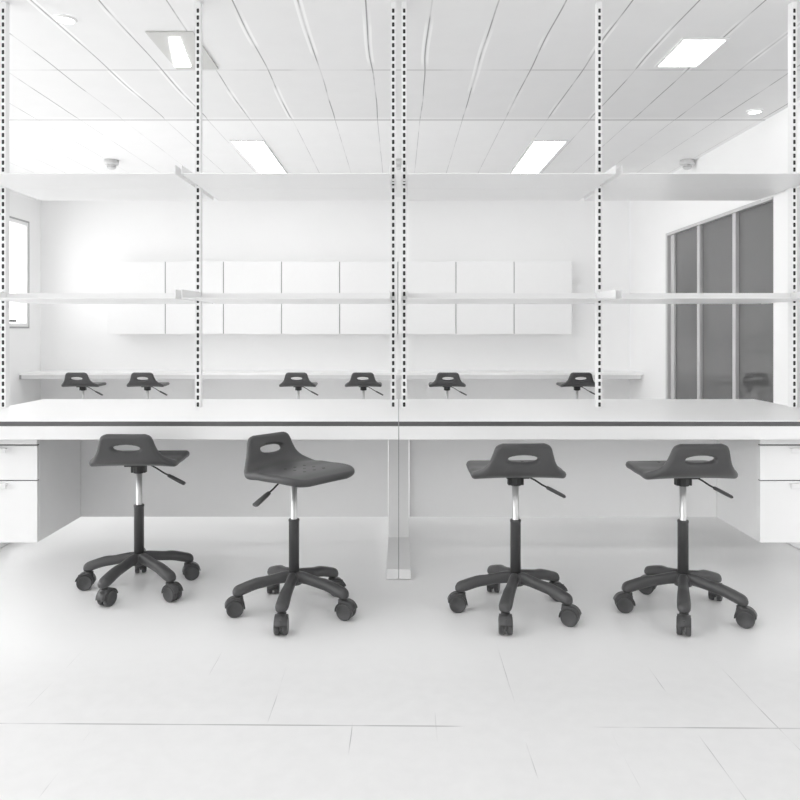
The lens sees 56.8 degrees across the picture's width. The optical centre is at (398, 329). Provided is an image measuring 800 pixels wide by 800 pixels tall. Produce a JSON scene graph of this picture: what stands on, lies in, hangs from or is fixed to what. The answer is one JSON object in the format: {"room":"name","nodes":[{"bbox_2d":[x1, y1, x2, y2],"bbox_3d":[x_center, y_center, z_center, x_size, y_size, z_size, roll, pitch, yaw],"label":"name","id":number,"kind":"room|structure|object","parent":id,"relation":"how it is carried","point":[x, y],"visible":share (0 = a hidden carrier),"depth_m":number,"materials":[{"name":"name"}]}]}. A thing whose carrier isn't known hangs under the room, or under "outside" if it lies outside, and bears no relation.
{"room":"laboratory","nodes":[
{"label":"laboratory","id":0,"kind":"room"},
{"bbox_2d":[0,192,40,407],"bbox_3d":[-5.160,-0.330,4.730,0.160,3.093,11.860,0,0,0],"label":"wall","id":1,"kind":"structure","parent":0,"point":[25,343],"depth_m":10.15,"materials":[{"name":"paint"}]},
{"bbox_2d":[10,216,28,327],"bbox_3d":[-5.118,-0.754,9.340,0.104,1.462,1.624,0,0,0],"label":"window","id":2,"kind":"structure","parent":1,"relation":"in","point":[23,225],"depth_m":10.08,"materials":[{"name":"white plastic"}]},
{"bbox_2d":[41,198,629,399],"bbox_3d":[-0.902,-0.330,10.580,8.355,3.093,0.160,0,0,0],"label":"wall","id":3,"kind":"structure","parent":0,"point":[79,238],"depth_m":10.50,"materials":[{"name":"paint"}]},
{"bbox_2d":[107,262,165,333],"bbox_3d":[-3.599,-0.441,10.319,0.797,0.994,0.359,0,0,0],"label":"upper cabinet","id":4,"kind":"object","parent":3,"relation":"attached to","point":[122,277],"visible":0.84,"depth_m":10.14,"materials":[{"name":"white laminate"}]},
{"bbox_2d":[166,262,223,333],"bbox_3d":[-2.802,-0.441,10.319,0.797,0.994,0.359,0,0,0],"label":"upper cabinet","id":5,"kind":"object","parent":3,"relation":"attached to","point":[180,318],"visible":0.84,"depth_m":10.14,"materials":[{"name":"white laminate"}]},
{"bbox_2d":[224,262,281,333],"bbox_3d":[-2.005,-0.441,10.319,0.797,0.994,0.359,0,0,0],"label":"upper cabinet","id":6,"kind":"object","parent":3,"relation":"attached to","point":[239,277],"visible":0.84,"depth_m":10.14,"materials":[{"name":"white laminate"}]},
{"bbox_2d":[282,262,339,333],"bbox_3d":[-1.208,-0.441,10.319,0.797,0.994,0.359,0,0,0],"label":"upper cabinet","id":7,"kind":"object","parent":3,"relation":"attached to","point":[297,277],"visible":0.83,"depth_m":10.14,"materials":[{"name":"white laminate"}]},
{"bbox_2d":[19,371,642,378],"bbox_3d":[-0.902,0.617,10.200,8.351,0.084,0.599,0,0,0],"label":"bench","id":8,"kind":"object","parent":3,"relation":"attached to","point":[34,374],"visible":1,"depth_m":9.90,"materials":[{"name":"laminate"}]},
{"bbox_2d":[19,371,642,374],"bbox_3d":[-0.902,0.590,10.200,8.351,0.030,0.599,0,0,0],"label":"countertop","id":9,"kind":"structure","parent":8,"relation":"on","point":[33,372],"depth_m":10.01,"materials":[{"name":"laminate"}]},
{"bbox_2d":[340,262,397,333],"bbox_3d":[-0.411,-0.441,10.319,0.797,0.994,0.359,0,0,0],"label":"upper cabinet","id":10,"kind":"object","parent":3,"relation":"attached to","point":[355,277],"visible":0.9,"depth_m":10.14,"materials":[{"name":"white laminate"}]},
{"bbox_2d":[398,262,455,333],"bbox_3d":[0.386,-0.441,10.319,0.797,0.994,0.359,0,0,0],"label":"upper cabinet","id":11,"kind":"object","parent":3,"relation":"attached to","point":[422,277],"visible":0.88,"depth_m":10.14,"materials":[{"name":"white laminate"}]},
{"bbox_2d":[456,262,513,333],"bbox_3d":[1.183,-0.441,10.319,0.797,0.994,0.359,0,0,0],"label":"upper cabinet","id":12,"kind":"object","parent":3,"relation":"attached to","point":[471,277],"visible":0.84,"depth_m":10.14,"materials":[{"name":"white laminate"}]},
{"bbox_2d":[514,262,571,333],"bbox_3d":[1.980,-0.441,10.319,0.797,0.994,0.359,0,0,0],"label":"upper cabinet","id":13,"kind":"object","parent":3,"relation":"attached to","point":[529,277],"visible":0.84,"depth_m":10.14,"materials":[{"name":"white laminate"}]},
{"bbox_2d":[0,440,799,799],"bbox_3d":[-0.902,1.267,4.730,8.675,0.100,11.860,0,0,0],"label":"floor","id":14,"kind":"structure","parent":0,"point":[142,696],"depth_m":2.63,"materials":[{"name":"white tile"}]},
{"bbox_2d":[61,372,105,398],"bbox_3d":[-3.963,0.869,9.260,0.622,0.697,0.596,0,0,0],"label":"stool","id":15,"kind":"object","parent":14,"relation":"on","point":[85,382],"visible":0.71,"depth_m":9.08,"materials":[{"name":"grey plastic"}]},
{"bbox_2d":[75,434,199,606],"bbox_3d":[-1.240,0.842,3.490,0.547,0.749,0.540,0,0,0],"label":"stool","id":16,"kind":"object","parent":14,"relation":"on","point":[148,454],"visible":1,"depth_m":3.37,"materials":[{"name":"grey plastic"}]},
{"bbox_2d":[126,372,169,398],"bbox_3d":[-3.146,0.869,9.232,0.585,0.697,0.559,0,0,0],"label":"stool","id":17,"kind":"object","parent":14,"relation":"on","point":[151,381],"visible":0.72,"depth_m":9.08,"materials":[{"name":"grey plastic"}]},
{"bbox_2d":[0,399,398,578],"bbox_3d":[-1.135,0.830,4.168,2.274,0.775,1.135,0,0,0],"label":"workbench","id":18,"kind":"object","parent":14,"relation":"on","point":[356,433],"visible":0.84,"depth_m":4.20,"materials":[{"name":"laminate"}]},
{"bbox_2d":[0,1,9,406],"bbox_3d":[-2.256,-0.716,4.240,0.029,2.314,0.044,0,0,0],"label":"upright","id":19,"kind":"object","parent":18,"relation":"on","point":[4,6],"visible":0.95,"depth_m":4.22,"materials":[{"name":"white metal"}]},
{"bbox_2d":[0,292,5,297],"bbox_3d":[-2.256,-0.189,4.032,0.037,0.051,0.370,0,0,0],"label":"shelf bracket","id":20,"kind":"object","parent":19,"relation":"attached to","point":[2,294],"visible":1,"depth_m":4.18,"materials":[{"name":"white metal"}]},
{"bbox_2d":[10,189,41,200],"bbox_3d":[-2.256,-0.837,4.451,0.037,0.051,0.377,0,0,0],"label":"shelf bracket","id":21,"kind":"object","parent":19,"relation":"attached to","point":[13,191],"visible":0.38,"depth_m":4.47,"materials":[{"name":"white metal"}]},
{"bbox_2d":[0,293,188,300],"bbox_3d":[-1.700,-0.187,4.038,1.073,0.047,0.383,0,0,0],"label":"shelf","id":22,"kind":"object","parent":19,"relation":"attached to","point":[10,296],"visible":0.85,"depth_m":4.22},
{"bbox_2d":[0,440,80,541],"bbox_3d":[-2.000,0.764,3.930,0.396,0.592,0.529,0,0,0],"label":"drawer pedestal","id":23,"kind":"object","parent":18,"relation":"attached to","point":[40,480],"visible":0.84,"depth_m":3.70,"materials":[{"name":"white laminate"}]},
{"bbox_2d":[195,1,201,406],"bbox_3d":[-1.145,-0.716,4.240,0.029,2.314,0.044,0,0,0],"label":"upright","id":24,"kind":"object","parent":18,"relation":"on","point":[198,5],"visible":0.95,"depth_m":4.22,"materials":[{"name":"white metal"}]},
{"bbox_2d":[0,173,193,187],"bbox_3d":[-1.700,-0.835,4.038,1.073,0.047,0.383,0,0,0],"label":"shelf","id":25,"kind":"object","parent":24,"relation":"attached to","point":[8,180],"visible":0.87,"depth_m":4.01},
{"bbox_2d":[9,188,212,200],"bbox_3d":[-1.700,-0.835,4.436,1.073,0.047,0.408,0,0,0],"label":"shelf","id":26,"kind":"object","parent":24,"relation":"attached to","point":[44,194],"visible":0.73,"depth_m":4.43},
{"bbox_2d":[175,289,200,300],"bbox_3d":[-1.145,-0.189,4.032,0.037,0.051,0.370,0,0,0],"label":"shelf bracket","id":27,"kind":"object","parent":24,"relation":"attached to","point":[179,294],"visible":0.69,"depth_m":3.96,"materials":[{"name":"white metal"}]},
{"bbox_2d":[175,165,200,187],"bbox_3d":[-1.145,-0.837,4.032,0.037,0.051,0.370,0,0,0],"label":"shelf bracket","id":28,"kind":"object","parent":24,"relation":"attached to","point":[178,171],"visible":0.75,"depth_m":3.94,"materials":[{"name":"white metal"}]},
{"bbox_2d":[202,189,218,200],"bbox_3d":[-1.145,-0.837,4.451,0.037,0.051,0.377,0,0,0],"label":"shelf bracket","id":29,"kind":"object","parent":24,"relation":"attached to","point":[204,192],"visible":0.35,"depth_m":4.50,"materials":[{"name":"white metal"}]},
{"bbox_3d":[-1.145,-0.189,4.451,0.037,0.051,0.377,0,0,0],"label":"shelf bracket","id":30,"kind":"object","parent":24,"relation":"attached to","visible":0},
{"bbox_2d":[9,301,209,303],"bbox_3d":[-1.700,-0.187,4.436,1.073,0.047,0.408,0,0,0],"label":"shelf","id":31,"kind":"object","parent":30,"relation":"attached to","point":[37,302],"visible":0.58,"depth_m":4.40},
{"bbox_2d":[0,399,397,421],"bbox_3d":[-1.137,0.444,4.168,2.270,0.004,1.135,0,0,0],"label":"countertop","id":32,"kind":"structure","parent":18,"relation":"on","point":[44,410],"depth_m":4.06,"materials":[{"name":"laminate"}]},
{"bbox_2d":[391,1,395,406],"bbox_3d":[-0.031,-0.716,4.240,0.029,2.314,0.044,0,0,0],"label":"upright","id":33,"kind":"object","parent":18,"relation":"on","point":[393,3],"visible":1,"depth_m":4.22,"materials":[{"name":"white metal"}]},
{"bbox_2d":[202,188,390,200],"bbox_3d":[-0.588,-0.835,4.436,1.076,0.047,0.408,0,0,0],"label":"shelf","id":34,"kind":"object","parent":33,"relation":"attached to","point":[222,194],"visible":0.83,"depth_m":4.43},
{"bbox_2d":[390,181,396,200],"bbox_3d":[-0.031,-0.837,4.451,0.037,0.051,0.377,0,0,0],"label":"shelf bracket","id":35,"kind":"object","parent":33,"relation":"attached to","point":[390,181],"visible":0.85,"depth_m":4.31,"materials":[{"name":"white metal"}]},
{"bbox_3d":[-0.031,-0.837,4.033,0.037,0.051,0.370,0,0,0],"label":"shelf bracket","id":36,"kind":"object","parent":33,"relation":"attached to","visible":0},
{"bbox_2d":[182,173,389,187],"bbox_3d":[-0.588,-0.835,4.038,1.076,0.047,0.383,0,0,0],"label":"shelf","id":37,"kind":"object","parent":36,"relation":"attached to","point":[204,180],"visible":0.93,"depth_m":4.01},
{"bbox_3d":[-0.031,-0.189,4.033,0.037,0.051,0.370,0,0,0],"label":"shelf bracket","id":38,"kind":"object","parent":33,"relation":"attached to","visible":0},
{"bbox_2d":[182,293,389,300],"bbox_3d":[-0.588,-0.187,4.038,1.076,0.047,0.383,0,0,0],"label":"shelf","id":39,"kind":"object","parent":38,"relation":"attached to","point":[204,296],"visible":0.86,"depth_m":4.22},
{"bbox_3d":[-0.031,-0.189,4.451,0.037,0.051,0.377,0,0,0],"label":"shelf bracket","id":40,"kind":"object","parent":33,"relation":"attached to","visible":0},
{"bbox_2d":[203,301,390,303],"bbox_3d":[-0.588,-0.187,4.436,1.076,0.047,0.408,0,0,0],"label":"shelf","id":41,"kind":"object","parent":40,"relation":"attached to","point":[217,302],"visible":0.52,"depth_m":4.40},
{"bbox_2d":[225,432,357,634],"bbox_3d":[-0.459,0.842,3.193,0.567,0.749,0.548,0,0,0],"label":"stool","id":42,"kind":"object","parent":14,"relation":"on","point":[286,465],"visible":1,"depth_m":3.16,"materials":[{"name":"grey plastic"}]},
{"bbox_2d":[279,372,317,398],"bbox_3d":[-1.255,0.869,9.264,0.612,0.696,0.564,0,0,0],"label":"stool","id":43,"kind":"object","parent":14,"relation":"on","point":[304,382],"visible":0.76,"depth_m":9.08,"materials":[{"name":"grey plastic"}]},
{"bbox_2d":[345,372,382,398],"bbox_3d":[-0.425,0.869,9.264,0.600,0.697,0.572,0,0,43],"label":"stool","id":44,"kind":"object","parent":14,"relation":"on","point":[354,382],"visible":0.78,"depth_m":9.08,"materials":[{"name":"grey plastic"}]},
{"bbox_2d":[429,372,466,398],"bbox_3d":[0.600,0.869,9.274,0.564,0.697,0.612,0,0,32],"label":"stool","id":45,"kind":"object","parent":14,"relation":"on","point":[439,382],"visible":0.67,"depth_m":9.07,"materials":[{"name":"grey plastic"}]},
{"bbox_2d":[447,443,581,634],"bbox_3d":[0.527,0.841,3.211,0.547,0.752,0.565,0,0,-36],"label":"stool","id":46,"kind":"object","parent":14,"relation":"on","point":[498,466],"visible":1,"depth_m":3.09,"materials":[{"name":"grey plastic"}]},
{"bbox_2d":[556,372,594,398],"bbox_3d":[2.210,0.869,9.244,0.563,0.696,0.614,0,0,0],"label":"stool","id":47,"kind":"object","parent":14,"relation":"on","point":[571,382],"visible":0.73,"depth_m":9.08,"materials":[{"name":"grey plastic"}]},
{"bbox_2d":[399,399,799,578],"bbox_3d":[1.137,0.830,4.168,2.270,0.775,1.135,0,0,0],"label":"workbench","id":48,"kind":"object","parent":14,"relation":"on","point":[593,445],"visible":0.84,"depth_m":4.20,"materials":[{"name":"laminate"}]},
{"bbox_2d":[402,1,406,406],"bbox_3d":[0.031,-0.716,4.240,0.029,2.314,0.044,0,0,0],"label":"upright","id":49,"kind":"object","parent":48,"relation":"on","point":[404,3],"visible":0.98,"depth_m":4.22,"materials":[{"name":"white metal"}]},
{"bbox_2d":[401,165,407,186],"bbox_3d":[0.031,-0.837,4.032,0.037,0.051,0.370,0,0,0],"label":"shelf bracket","id":50,"kind":"object","parent":49,"relation":"attached to","point":[401,165],"visible":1,"depth_m":3.98,"materials":[{"name":"white metal"}]},
{"bbox_2d":[401,289,407,300],"bbox_3d":[0.031,-0.189,4.032,0.037,0.051,0.370,0,0,0],"label":"shelf bracket","id":51,"kind":"object","parent":49,"relation":"attached to","point":[401,289],"visible":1,"depth_m":3.98,"materials":[{"name":"white metal"}]},
{"bbox_2d":[408,173,614,187],"bbox_3d":[0.588,-0.835,4.038,1.076,0.047,0.383,0,0,0],"label":"shelf","id":52,"kind":"object","parent":49,"relation":"attached to","point":[415,180],"visible":0.9,"depth_m":4.01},
{"bbox_2d":[408,293,614,300],"bbox_3d":[0.588,-0.187,4.038,1.076,0.047,0.383,0,0,0],"label":"shelf","id":53,"kind":"object","parent":49,"relation":"attached to","point":[411,296],"visible":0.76,"depth_m":4.22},
{"bbox_2d":[595,1,601,406],"bbox_3d":[1.145,-0.716,4.240,0.029,2.314,0.044,0,0,0],"label":"upright","id":54,"kind":"object","parent":48,"relation":"on","point":[598,6],"visible":0.93,"depth_m":4.22,"materials":[{"name":"white metal"}]},
{"bbox_2d":[578,189,594,200],"bbox_3d":[1.145,-0.837,4.451,0.037,0.051,0.377,0,0,0],"label":"shelf bracket","id":55,"kind":"object","parent":54,"relation":"attached to","point":[592,192],"visible":0.35,"depth_m":4.50,"materials":[{"name":"white metal"}]},
{"bbox_2d":[596,289,621,300],"bbox_3d":[1.145,-0.189,4.032,0.037,0.051,0.370,0,0,0],"label":"shelf bracket","id":56,"kind":"object","parent":54,"relation":"attached to","point":[617,294],"visible":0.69,"depth_m":3.96,"materials":[{"name":"white metal"}]},
{"bbox_2d":[596,165,621,187],"bbox_3d":[1.145,-0.837,4.032,0.037,0.051,0.370,0,0,0],"label":"shelf bracket","id":57,"kind":"object","parent":54,"relation":"attached to","point":[618,171],"visible":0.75,"depth_m":3.94,"materials":[{"name":"white metal"}]},
{"bbox_2d":[399,399,799,421],"bbox_3d":[1.137,0.444,4.168,2.270,0.004,1.135,0,0,0],"label":"countertop","id":58,"kind":"structure","parent":48,"relation":"on","point":[417,410],"depth_m":4.06,"materials":[{"name":"laminate"}]},
{"bbox_2d":[717,440,799,541],"bbox_3d":[2.000,0.764,3.930,0.396,0.592,0.529,0,0,0],"label":"drawer pedestal","id":59,"kind":"object","parent":48,"relation":"attached to","point":[764,505],"visible":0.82,"depth_m":3.69,"materials":[{"name":"white laminate"}]},
{"bbox_2d":[788,1,796,406],"bbox_3d":[2.256,-0.716,4.240,0.029,2.314,0.044,0,0,0],"label":"upright","id":60,"kind":"object","parent":48,"relation":"on","point":[792,7],"visible":1,"depth_m":4.22,"materials":[{"name":"white metal"}]},
{"bbox_2d":[584,188,788,200],"bbox_3d":[1.700,-0.835,4.436,1.073,0.047,0.408,0,0,0],"label":"shelf","id":61,"kind":"object","parent":60,"relation":"attached to","point":[608,194],"visible":0.71,"depth_m":4.43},
{"bbox_2d":[608,293,799,300],"bbox_3d":[1.700,-0.187,4.038,1.073,0.047,0.383,0,0,0],"label":"shelf","id":62,"kind":"object","parent":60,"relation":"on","point":[625,296],"visible":0.87,"depth_m":4.22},
{"bbox_2d":[758,189,787,200],"bbox_3d":[2.256,-0.837,4.451,0.037,0.051,0.377,0,0,0],"label":"shelf bracket","id":63,"kind":"object","parent":60,"relation":"attached to","point":[786,190],"visible":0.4,"depth_m":4.46,"materials":[{"name":"white metal"}]},
{"bbox_2d":[791,292,799,297],"bbox_3d":[2.256,-0.189,4.032,0.037,0.051,0.370,0,0,0],"label":"shelf bracket","id":64,"kind":"object","parent":60,"relation":"attached to","point":[793,294],"visible":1,"depth_m":4.17,"materials":[{"name":"white metal"}]},
{"bbox_2d":[613,444,756,635],"bbox_3d":[1.202,0.841,3.187,0.544,0.752,0.563,0,0,0],"label":"stool","id":65,"kind":"object","parent":14,"relation":"on","point":[676,466],"visible":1,"depth_m":3.09,"materials":[{"name":"grey plastic"}]},
{"bbox_2d":[0,0,799,197],"bbox_3d":[-0.902,-1.936,4.730,8.675,0.120,11.860,0,0,0],"label":"ceiling","id":66,"kind":"structure","parent":0,"point":[310,80],"depth_m":5.65,"materials":[{"name":"white"}]},
{"bbox_2d":[53,14,76,24],"bbox_3d":[-2.010,-1.869,4.460,0.136,0.012,0.136,0,0,0],"label":"recessed light","id":67,"kind":"object","parent":66,"relation":"in","point":[64,19],"visible":1,"depth_m":4.45,"materials":[{"name":"white plastic"}]},
{"bbox_2d":[104,159,118,169],"bbox_3d":[-3.170,-1.823,8.170,0.156,0.104,0.156,0,0,0],"label":"smoke detector","id":68,"kind":"object","parent":66,"relation":"attached to","point":[111,164],"visible":1,"depth_m":8.12,"materials":[{"name":"plastic"}]},
{"bbox_2d":[145,31,218,69],"bbox_3d":[-1.440,-1.867,4.970,0.300,0.016,0.660,0,0,0],"label":"recessed light","id":69,"kind":"object","parent":66,"relation":"in","point":[178,47],"visible":0.96,"depth_m":4.90,"materials":[{"name":"white"}]},
{"bbox_2d":[169,37,190,66],"bbox_3d":[-1.466,-1.862,4.976,0.112,0.006,0.550,0,0,-14],"label":"diffuser","id":70,"kind":"object","parent":69,"relation":"attached to","point":[179,48],"depth_m":4.96,"materials":[{"name":"white plastic"}]},
{"bbox_2d":[229,140,286,172],"bbox_3d":[-1.500,-1.869,8.220,0.346,0.012,1.836,0,0,0],"label":"recessed light","id":71,"kind":"object","parent":66,"relation":"in","point":[257,153],"visible":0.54,"depth_m":7.92,"materials":[{"name":"white plastic"}]},
{"bbox_2d":[396,159,401,169],"bbox_3d":[0.000,-1.823,8.170,0.156,0.104,0.156,0,0,0],"label":"smoke detector","id":72,"kind":"object","parent":66,"relation":"attached to","point":[398,161],"visible":0.44,"depth_m":8.12,"materials":[{"name":"plastic"}]},
{"bbox_2d":[510,140,567,172],"bbox_3d":[1.500,-1.869,8.220,0.346,0.012,1.836,0,0,0],"label":"recessed light","id":73,"kind":"object","parent":66,"relation":"in","point":[539,153],"visible":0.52,"depth_m":7.92,"materials":[{"name":"white plastic"}]},
{"bbox_2d":[680,159,694,169],"bbox_3d":[3.185,-1.823,8.170,0.156,0.104,0.156,0,0,0],"label":"smoke detector","id":74,"kind":"object","parent":66,"relation":"attached to","point":[687,164],"visible":1,"depth_m":8.12,"materials":[{"name":"plastic"}]},
{"bbox_2d":[655,38,729,67],"bbox_3d":[1.970,-1.869,5.000,0.306,0.012,0.516,0,0,0],"label":"recessed light","id":75,"kind":"object","parent":66,"relation":"in","point":[688,52],"visible":1,"depth_m":4.98,"materials":[{"name":"white plastic"}]},
{"bbox_2d":[746,109,763,114],"bbox_3d":[3.050,-1.869,6.340,0.136,0.012,0.136,0,0,0],"label":"recessed light","id":76,"kind":"object","parent":66,"relation":"in","point":[753,111],"visible":1,"depth_m":6.32,"materials":[{"name":"white plastic"}]},
{"bbox_2d":[630,100,799,405],"bbox_3d":[3.355,-0.330,4.730,0.160,3.093,11.860,0,0,0],"label":"wall","id":77,"kind":"structure","parent":0,"point":[763,148],"depth_m":8.30,"materials":[{"name":"paint"}]},
{"bbox_2d":[666,196,773,402],"bbox_3d":[3.334,0.019,7.758,0.142,2.395,2.585,0,0,0],"label":"window","id":78,"kind":"structure","parent":77,"relation":"in","point":[714,351],"depth_m":7.54,"materials":[{"name":"glass"}]},
{"bbox_2d":[797,187,799,407],"bbox_3d":[3.334,0.019,5.015,0.142,2.395,2.130,0,0,0],"label":"door","id":79,"kind":"structure","parent":77,"relation":"in","point":[798,188],"depth_m":6.04,"materials":[{"name":"metal"}]},
{"bbox_3d":[0.031,-0.189,4.451,0.037,0.051,0.377,0,0,0],"label":"shelf bracket","id":80,"kind":"object","parent":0,"visible":0},
{"bbox_2d":[407,301,593,303],"bbox_3d":[0.588,-0.187,4.436,1.076,0.047,0.408,0,0,0],"label":"shelf","id":81,"kind":"object","parent":80,"relation":"attached to","point":[408,302],"visible":0.4,"depth_m":4.40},
{"bbox_3d":[2.256,-0.189,4.451,0.037,0.051,0.377,0,0,0],"label":"shelf bracket","id":82,"kind":"object","parent":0,"visible":0},
{"bbox_2d":[587,301,787,303],"bbox_3d":[1.700,-0.187,4.436,1.073,0.047,0.408,0,0,0],"label":"shelf","id":83,"kind":"object","parent":82,"relation":"attached to","point":[603,302],"visible":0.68,"depth_m":4.40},
{"bbox_3d":[0.031,-0.837,4.451,0.037,0.051,0.377,0,0,0],"label":"shelf bracket","id":84,"kind":"object","parent":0,"visible":0},
{"bbox_2d":[407,188,594,200],"bbox_3d":[0.588,-0.835,4.436,1.076,0.047,0.408,0,0,0],"label":"shelf","id":85,"kind":"object","parent":84,"relation":"attached to","point":[413,194],"visible":0.6,"depth_m":4.43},
{"bbox_3d":[2.256,-0.837,4.033,0.037,0.051,0.370,0,0,0],"label":"shelf bracket","id":86,"kind":"object","parent":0,"visible":0},
{"bbox_2d":[603,173,799,187],"bbox_3d":[1.700,-0.835,4.038,1.073,0.047,0.383,0,0,0],"label":"shelf","id":87,"kind":"object","parent":86,"relation":"attached to","point":[626,180],"visible":0.89,"depth_m":4.01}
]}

